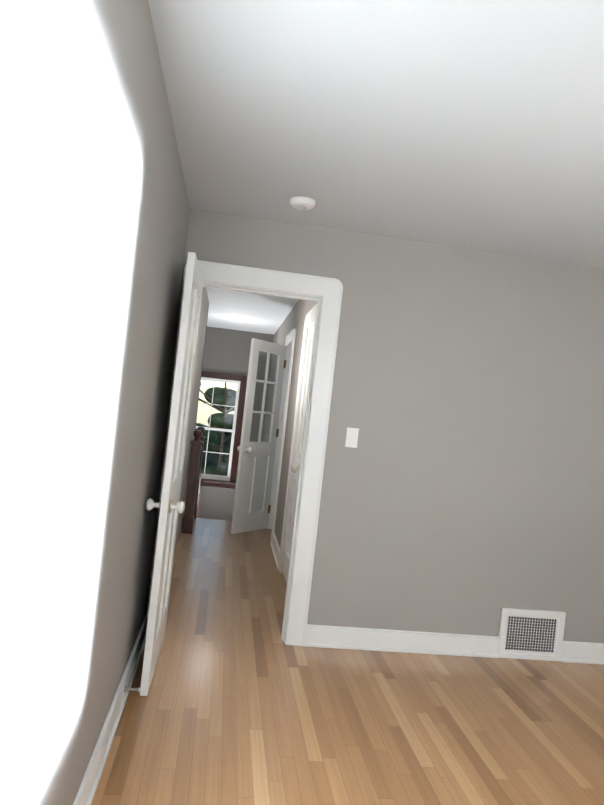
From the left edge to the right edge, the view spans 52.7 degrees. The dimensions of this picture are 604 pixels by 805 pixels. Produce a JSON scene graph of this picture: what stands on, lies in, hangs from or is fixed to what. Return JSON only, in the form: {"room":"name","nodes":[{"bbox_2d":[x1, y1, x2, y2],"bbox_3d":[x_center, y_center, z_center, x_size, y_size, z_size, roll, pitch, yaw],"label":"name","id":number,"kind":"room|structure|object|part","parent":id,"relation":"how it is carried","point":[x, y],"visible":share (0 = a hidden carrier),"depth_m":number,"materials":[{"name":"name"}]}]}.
{"room":"empty bedroom","nodes":[
{"label":"empty bedroom","id":0,"kind":"room"},
{"bbox_2d":[0,0,208,804],"bbox_3d":[-0.886,0.798,3.318,0.120,3.840,7.240,6,0,-7],"label":"wall","id":1,"kind":"structure","parent":0,"point":[94,210],"depth_m":1.37,"materials":[{"name":"grey paint"}]},
{"bbox_2d":[73,616,147,804],"bbox_3d":[-0.652,1.273,1.581,0.027,0.123,3.730,6,0,-7],"label":"baseboard","id":2,"kind":"structure","parent":1,"relation":"attached to","point":[89,783],"depth_m":2.35,"materials":[{"name":"white paint"}]},
{"bbox_2d":[124,686,141,691],"bbox_3d":[-0.747,1.266,2.693,0.074,0.026,0.026,6,0,-7],"label":"door stop","id":3,"kind":"object","parent":1,"relation":"attached to","point":[131,689],"visible":1,"depth_m":2.69,"materials":[{"name":"silver metal"}]},
{"bbox_2d":[199,327,273,520],"bbox_3d":[-1.539,0.764,9.403,2.040,3.840,0.200,6,0,-7],"label":"wall","id":4,"kind":"structure","parent":0,"point":[227,351],"depth_m":9.34,"materials":[{"name":"grey paint"}]},
{"bbox_2d":[194,371,246,517],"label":"window","id":5,"kind":"structure","parent":4,"relation":"in","point":[242,379],"depth_m":9.35,"materials":[{"name":"brown wood"}]},
{"bbox_3d":[-1.392,1.277,8.113,0.060,1.562,2.387,6,0,-7],"label":"stair handrail","id":6,"kind":"part","parent":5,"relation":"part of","materials":[{"name":"brown wood"}]},
{"bbox_3d":[-1.428,0.404,9.393,0.772,1.536,0.067,6,0,-7],"label":"stair window sash","id":7,"kind":"part","parent":5,"relation":"part of","materials":[{"name":"white wood"}]},
{"bbox_2d":[273,299,316,547],"bbox_3d":[-0.247,0.886,6.659,0.120,3.840,5.960,6,0,-7],"label":"wall","id":8,"kind":"structure","parent":0,"point":[297,314],"depth_m":5.64,"materials":[{"name":"grey paint"}]},
{"bbox_2d":[231,338,286,533],"bbox_3d":[-0.455,0.361,6.505,0.443,2.022,0.472,6,0,-7],"label":"door leaf","id":9,"kind":"structure","parent":8,"relation":"in","point":[256,448],"depth_m":6.48,"materials":[{"name":"white paint"}]},
{"bbox_2d":[270,533,279,568],"bbox_3d":[-0.214,1.343,5.367,0.027,0.123,3.340,6,0,-7],"label":"baseboard","id":10,"kind":"structure","parent":8,"relation":"attached to","point":[275,548],"depth_m":5.57,"materials":[{"name":"white paint"}]},
{"bbox_2d":[267,328,295,542],"bbox_3d":[-0.173,0.335,6.447,0.144,2.149,0.848,6,0,-7],"label":"door frame","id":11,"kind":"structure","parent":8,"relation":"attached to","point":[290,336],"depth_m":6.74,"materials":[{"name":"white paint"}]},
{"bbox_2d":[278,304,316,572],"bbox_3d":[-0.008,0.342,4.579,0.024,2.149,1.138,6,0,-7],"label":"trim","id":12,"kind":"structure","parent":8,"relation":"attached to","point":[310,316],"depth_m":5.04,"materials":[{"name":"white paint"}]},
{"bbox_2d":[282,322,314,573],"bbox_3d":[0.057,0.399,4.587,0.120,2.050,0.940,6,0,-7],"label":"door frame","id":13,"kind":"structure","parent":8,"relation":"attached to","point":[296,444],"depth_m":5.03,"materials":[{"name":"white paint"}]},
{"bbox_2d":[283,324,314,584],"bbox_3d":[-0.007,0.399,4.811,0.178,2.022,0.459,6,0,-7],"label":"closet door leaf","id":14,"kind":"structure","parent":8,"relation":"in","point":[298,451],"depth_m":4.91,"materials":[{"name":"white paint"}]},
{"bbox_2d":[292,465,298,472],"bbox_3d":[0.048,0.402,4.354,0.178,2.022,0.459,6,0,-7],"label":"door knob","id":15,"kind":"structure","parent":14,"relation":"attached to","point":[295,468],"depth_m":4.49,"materials":[{"name":"white paint"}]},
{"bbox_2d":[91,518,603,804],"bbox_3d":[0.982,1.648,3.488,4.030,0.250,7.360,6,0,-7],"label":"floor","id":16,"kind":"structure","parent":0,"point":[219,718],"depth_m":2.79,"materials":[{"name":"brown wood"}]},
{"bbox_2d":[181,430,202,533],"bbox_3d":[-1.101,0.791,6.142,0.114,1.040,0.114,6,0,-7],"label":"newel post","id":17,"kind":"object","parent":16,"relation":"on","point":[188,516],"visible":1,"depth_m":6.10,"materials":[{"name":"brown wood"}]},
{"bbox_2d":[194,426,204,519],"bbox_3d":[-1.188,0.786,6.867,0.114,1.040,0.114,6,0,-7],"label":"newel post","id":18,"kind":"object","parent":16,"relation":"on","point":[202,437],"visible":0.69,"depth_m":6.83,"materials":[{"name":"brown wood"}]},
{"bbox_2d":[146,208,603,642],"bbox_3d":[1.095,0.309,3.755,4.030,2.440,0.120,6,0,-7],"label":"wall","id":19,"kind":"structure","parent":0,"point":[462,491],"depth_m":3.67,"materials":[{"name":"grey paint"}]},
{"bbox_2d":[140,252,202,695],"bbox_3d":[-0.652,0.320,3.126,0.179,2.022,0.724,6,0,-7],"label":"door leaf","id":20,"kind":"structure","parent":19,"relation":"in","point":[170,505],"depth_m":2.81,"materials":[{"name":"white paint"}]},
{"bbox_2d":[146,260,342,645],"bbox_3d":[-0.331,0.301,3.571,0.918,2.149,0.144,6,0,-7],"label":"door frame","id":21,"kind":"structure","parent":19,"relation":"attached to","point":[329,291],"depth_m":3.55,"materials":[{"name":"white paint"}]},
{"bbox_2d":[345,427,358,447],"bbox_3d":[0.295,0.207,3.589,0.070,0.115,0.016,6,0,-7],"label":"light switch","id":22,"kind":"object","parent":19,"relation":"attached to","point":[352,437],"visible":1,"depth_m":3.59,"materials":[{"name":"white plastic"}]},
{"bbox_2d":[305,624,603,663],"bbox_3d":[1.387,1.506,3.724,2.766,0.123,0.027,6,0,-7],"label":"baseboard","id":23,"kind":"structure","parent":19,"relation":"attached to","point":[353,638],"depth_m":3.64,"materials":[{"name":"white paint"}]},
{"bbox_2d":[497,608,565,660],"bbox_3d":[1.402,1.418,3.731,0.411,0.300,0.016,6,0,-7],"label":"air vent","id":24,"kind":"object","parent":19,"relation":"in","point":[530,634],"visible":1,"depth_m":3.73,"materials":[{"name":"white metal"}]},
{"bbox_2d":[148,0,603,334],"bbox_3d":[0.616,-1.039,4.735,5.030,0.150,9.960,6,0,-7],"label":"ceiling","id":25,"kind":"structure","parent":0,"point":[475,124],"depth_m":2.18,"materials":[{"name":"white paint"}]},
{"bbox_2d":[290,196,314,209],"bbox_3d":[0.001,-1.018,3.140,0.132,0.042,0.132,6,0,-7],"label":"smoke detector","id":26,"kind":"object","parent":25,"relation":"attached to","point":[302,203],"visible":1,"depth_m":3.10,"materials":[{"name":"white plastic"}]},
{"label":"outside","id":27,"kind":"structure","parent":0,"visible":0},
{"bbox_3d":[7.893,5.429,10.834,100.000,0.200,100.000,6,0,-7],"label":"ground","id":28,"kind":"structure","parent":27,"visible":0},
{"bbox_2d":[196,423,230,475],"bbox_3d":[-3.442,2.329,15.682,5.444,4.277,7.107,6,0,-7],"label":"tree","id":29,"kind":"object","parent":28,"relation":"on","point":[224,462],"depth_m":15.65,"materials":[{"name":"green plant"}]},
{"bbox_2d":[195,383,235,466],"bbox_3d":[-1.688,1.639,13.811,2.681,5.320,4.063,6,0,-7],"label":"tree","id":30,"kind":"object","parent":28,"relation":"on","point":[224,421],"depth_m":13.80,"materials":[{"name":"green plant"}]}
]}

